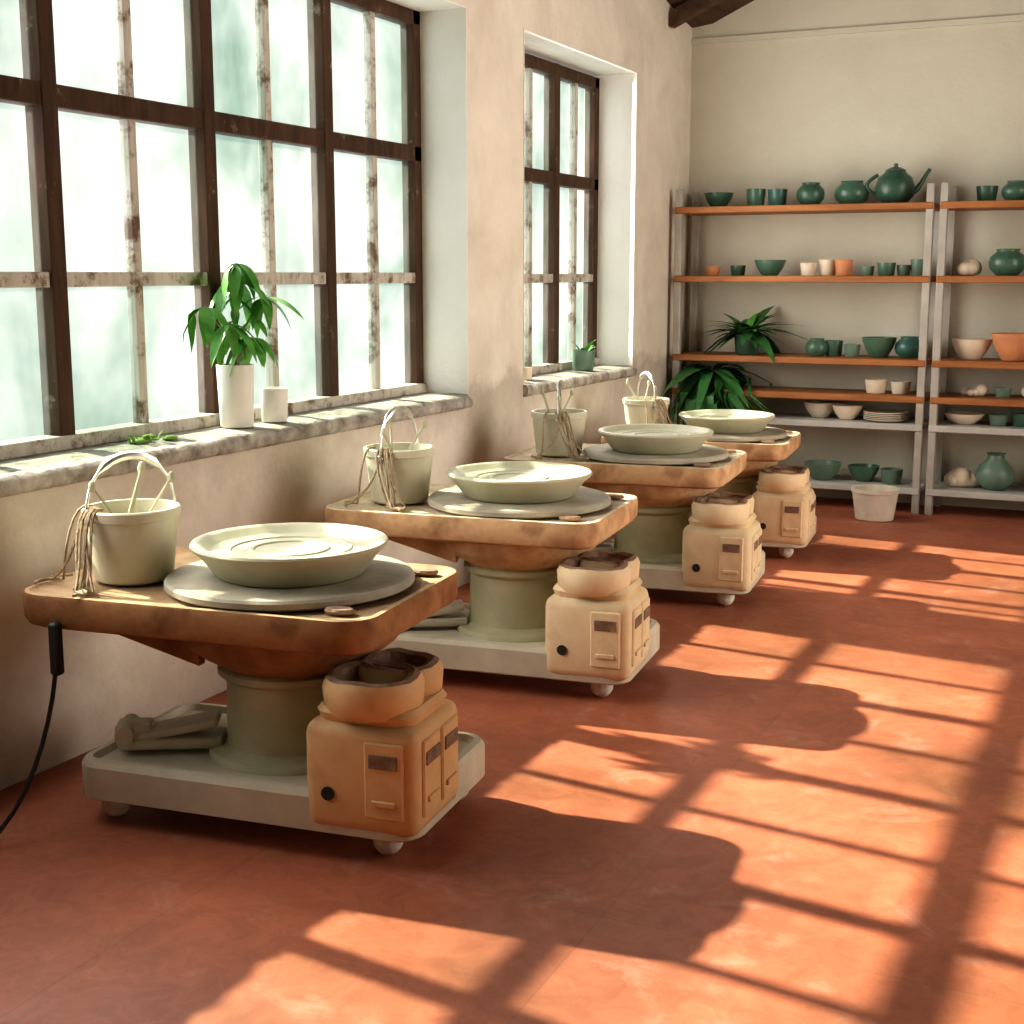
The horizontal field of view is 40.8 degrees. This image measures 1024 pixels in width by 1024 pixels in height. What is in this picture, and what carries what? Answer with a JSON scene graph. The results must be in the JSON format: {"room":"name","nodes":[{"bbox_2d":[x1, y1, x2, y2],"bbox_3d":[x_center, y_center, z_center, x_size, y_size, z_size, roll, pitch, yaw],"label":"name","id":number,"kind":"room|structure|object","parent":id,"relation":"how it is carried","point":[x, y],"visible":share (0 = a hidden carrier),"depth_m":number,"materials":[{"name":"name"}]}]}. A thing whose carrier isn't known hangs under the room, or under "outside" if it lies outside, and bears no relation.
{"room":"pottery studio","nodes":[
{"label":"pottery studio","id":0,"kind":"room"},
{"bbox_2d":[0,0,691,789],"bbox_3d":[-1.466,-1.585,3.891,0.334,4.700,12.200,5,11,25],"label":"wall","id":1,"kind":"structure","parent":0,"point":[472,52],"depth_m":6.38,"materials":[{"name":"paint"}]},
{"bbox_2d":[0,0,427,460],"bbox_3d":[-1.606,-0.990,3.909,0.090,1.720,5.530,5,11,25],"label":"window","id":2,"kind":"structure","parent":1,"relation":"in","point":[38,91],"depth_m":4.96,"materials":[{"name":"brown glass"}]},
{"bbox_2d":[0,392,472,497],"bbox_3d":[-1.503,-0.103,4.013,0.368,0.066,5.530,5,11,25],"label":"sill","id":3,"kind":"structure","parent":1,"relation":"attached to","point":[27,474],"depth_m":4.72,"materials":[{"name":"grey stone"}]},
{"bbox_2d":[126,431,177,443],"bbox_3d":[-1.207,-0.251,4.578,0.156,0.043,0.206,5,11,25],"label":"weeds","id":4,"kind":"object","parent":3,"relation":"on","point":[142,439],"depth_m":4.56,"materials":[{"name":"green plant"}]},
{"bbox_2d":[183,263,302,427],"bbox_3d":[-0.951,-0.595,4.934,0.319,0.585,0.383,5,11,25],"label":"plant","id":5,"kind":"object","parent":3,"relation":"on","point":[235,379],"depth_m":4.93,"materials":[{"name":"green plant"}]},
{"bbox_2d":[260,387,287,421],"bbox_3d":[-0.895,-0.405,5.185,0.104,0.125,0.104,5,11,25],"label":"cup","id":6,"kind":"object","parent":3,"relation":"on","point":[274,400],"depth_m":5.15,"materials":[{"name":"white ceramic"}]},
{"bbox_2d":[524,53,599,374],"bbox_3d":[0.162,-1.625,7.648,0.090,1.700,1.600,5,11,25],"label":"window","id":7,"kind":"structure","parent":1,"relation":"in","point":[550,177],"depth_m":7.86,"materials":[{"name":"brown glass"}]},
{"bbox_2d":[523,365,636,396],"bbox_3d":[0.265,-0.749,7.752,0.366,0.066,1.600,5,11,25],"label":"sill","id":8,"kind":"structure","parent":1,"relation":"attached to","point":[571,378],"depth_m":7.66,"materials":[{"name":"grey stone"}]},
{"bbox_2d":[571,339,595,370],"bbox_3d":[0.429,-0.913,7.960,0.172,0.181,0.213,5,11,25],"label":"pot","id":9,"kind":"object","parent":8,"relation":"on","point":[583,359],"visible":1,"depth_m":7.91,"materials":[{"name":"green ceramic"}]},
{"bbox_2d":[0,497,1023,1023],"bbox_3d":[1.300,1.018,2.920,6.530,0.100,12.400,5,11,25],"label":"floor","id":10,"kind":"structure","parent":0,"point":[806,805],"depth_m":3.47,"materials":[{"name":"concrete"}]},
{"bbox_2d":[0,451,484,854],"bbox_3d":[-0.867,0.401,3.329,1.260,0.977,1.701,3,10,19],"label":"wheel","id":11,"kind":"object","parent":10,"relation":"on","point":[321,727],"visible":1,"depth_m":3.55,"materials":[{"name":"wood"}]},
{"bbox_2d":[189,522,388,587],"bbox_3d":[-0.600,0.119,3.724,0.532,0.094,0.532,3,10,19],"label":"bowl","id":12,"kind":"object","parent":11,"relation":"on","point":[296,554],"depth_m":3.65,"materials":[{"name":"beige ceramic"}]},
{"bbox_2d":[325,405,659,696],"bbox_3d":[-0.038,0.100,5.073,1.169,0.977,0.717,3,10,19],"label":"wheel","id":13,"kind":"object","parent":10,"relation":"on","point":[543,604],"visible":0.94,"depth_m":4.83,"materials":[{"name":"wood"}]},
{"bbox_2d":[446,461,591,503],"bbox_3d":[0.026,-0.106,5.024,0.532,0.094,0.532,3,10,19],"label":"bowl","id":14,"kind":"object","parent":13,"relation":"on","point":[502,482],"depth_m":4.91,"materials":[{"name":"beige ceramic"}]},
{"bbox_2d":[503,378,764,605],"bbox_3d":[0.596,-0.128,6.390,1.169,0.977,0.717,3,10,19],"label":"wheel","id":15,"kind":"object","parent":10,"relation":"on","point":[685,536],"visible":0.91,"depth_m":6.12,"materials":[{"name":"wood"}]},
{"bbox_2d":[598,424,713,454],"bbox_3d":[0.661,-0.333,6.341,0.532,0.094,0.532,3,10,19],"label":"bowl","id":16,"kind":"object","parent":15,"relation":"on","point":[626,439],"depth_m":6.21,"materials":[{"name":"beige ceramic"}]},
{"bbox_2d":[601,371,816,557],"bbox_3d":[1.085,-0.284,7.409,1.122,0.938,0.688,3,10,19],"label":"wheel","id":17,"kind":"object","parent":10,"relation":"on","point":[785,501],"visible":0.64,"depth_m":7.10,"materials":[{"name":"wood"}]},
{"bbox_2d":[679,409,774,433],"bbox_3d":[1.147,-0.481,7.362,0.511,0.090,0.511,3,10,19],"label":"bowl","id":18,"kind":"object","parent":17,"relation":"on","point":[722,421],"depth_m":7.21,"materials":[{"name":"beige ceramic"}]},
{"bbox_2d":[661,163,1023,514],"bbox_3d":[3.211,-0.952,7.820,4.875,2.115,0.983,5,11,25],"label":"shelf unit","id":19,"kind":"object","parent":10,"relation":"on","point":[696,386],"visible":0.98,"depth_m":8.47,"materials":[{"name":"brown wood"}]},
{"bbox_2d":[851,484,899,521],"bbox_3d":[2.175,-0.051,8.255,0.286,0.190,0.286,5,11,25],"label":"bucket","id":20,"kind":"object","parent":10,"relation":"on","point":[872,502],"visible":1,"depth_m":8.16,"materials":[{"name":"plastic"}]},
{"bbox_2d":[524,368,532,379],"bbox_3d":[0.079,-0.729,7.249,0.060,0.060,0.058,5,11,25],"label":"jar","id":21,"kind":"object","parent":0,"point":[527,371],"depth_m":7.23,"materials":[{"name":"beige ceramic"}]},
{"bbox_2d":[666,0,753,28],"bbox_3d":[1.300,-2.797,2.261,6.530,1.717,12.400,5,11,25],"label":"beam","id":22,"kind":"structure","parent":0,"point":[696,13],"depth_m":8.55,"materials":[{"name":"brown wood"}]},
{"bbox_2d":[684,0,1023,510],"bbox_3d":[3.874,-2.287,7.951,6.530,4.700,0.218,5,11,25],"label":"wall","id":23,"kind":"structure","parent":0,"point":[786,94],"depth_m":8.71,"materials":[{"name":"paint"}]}
]}

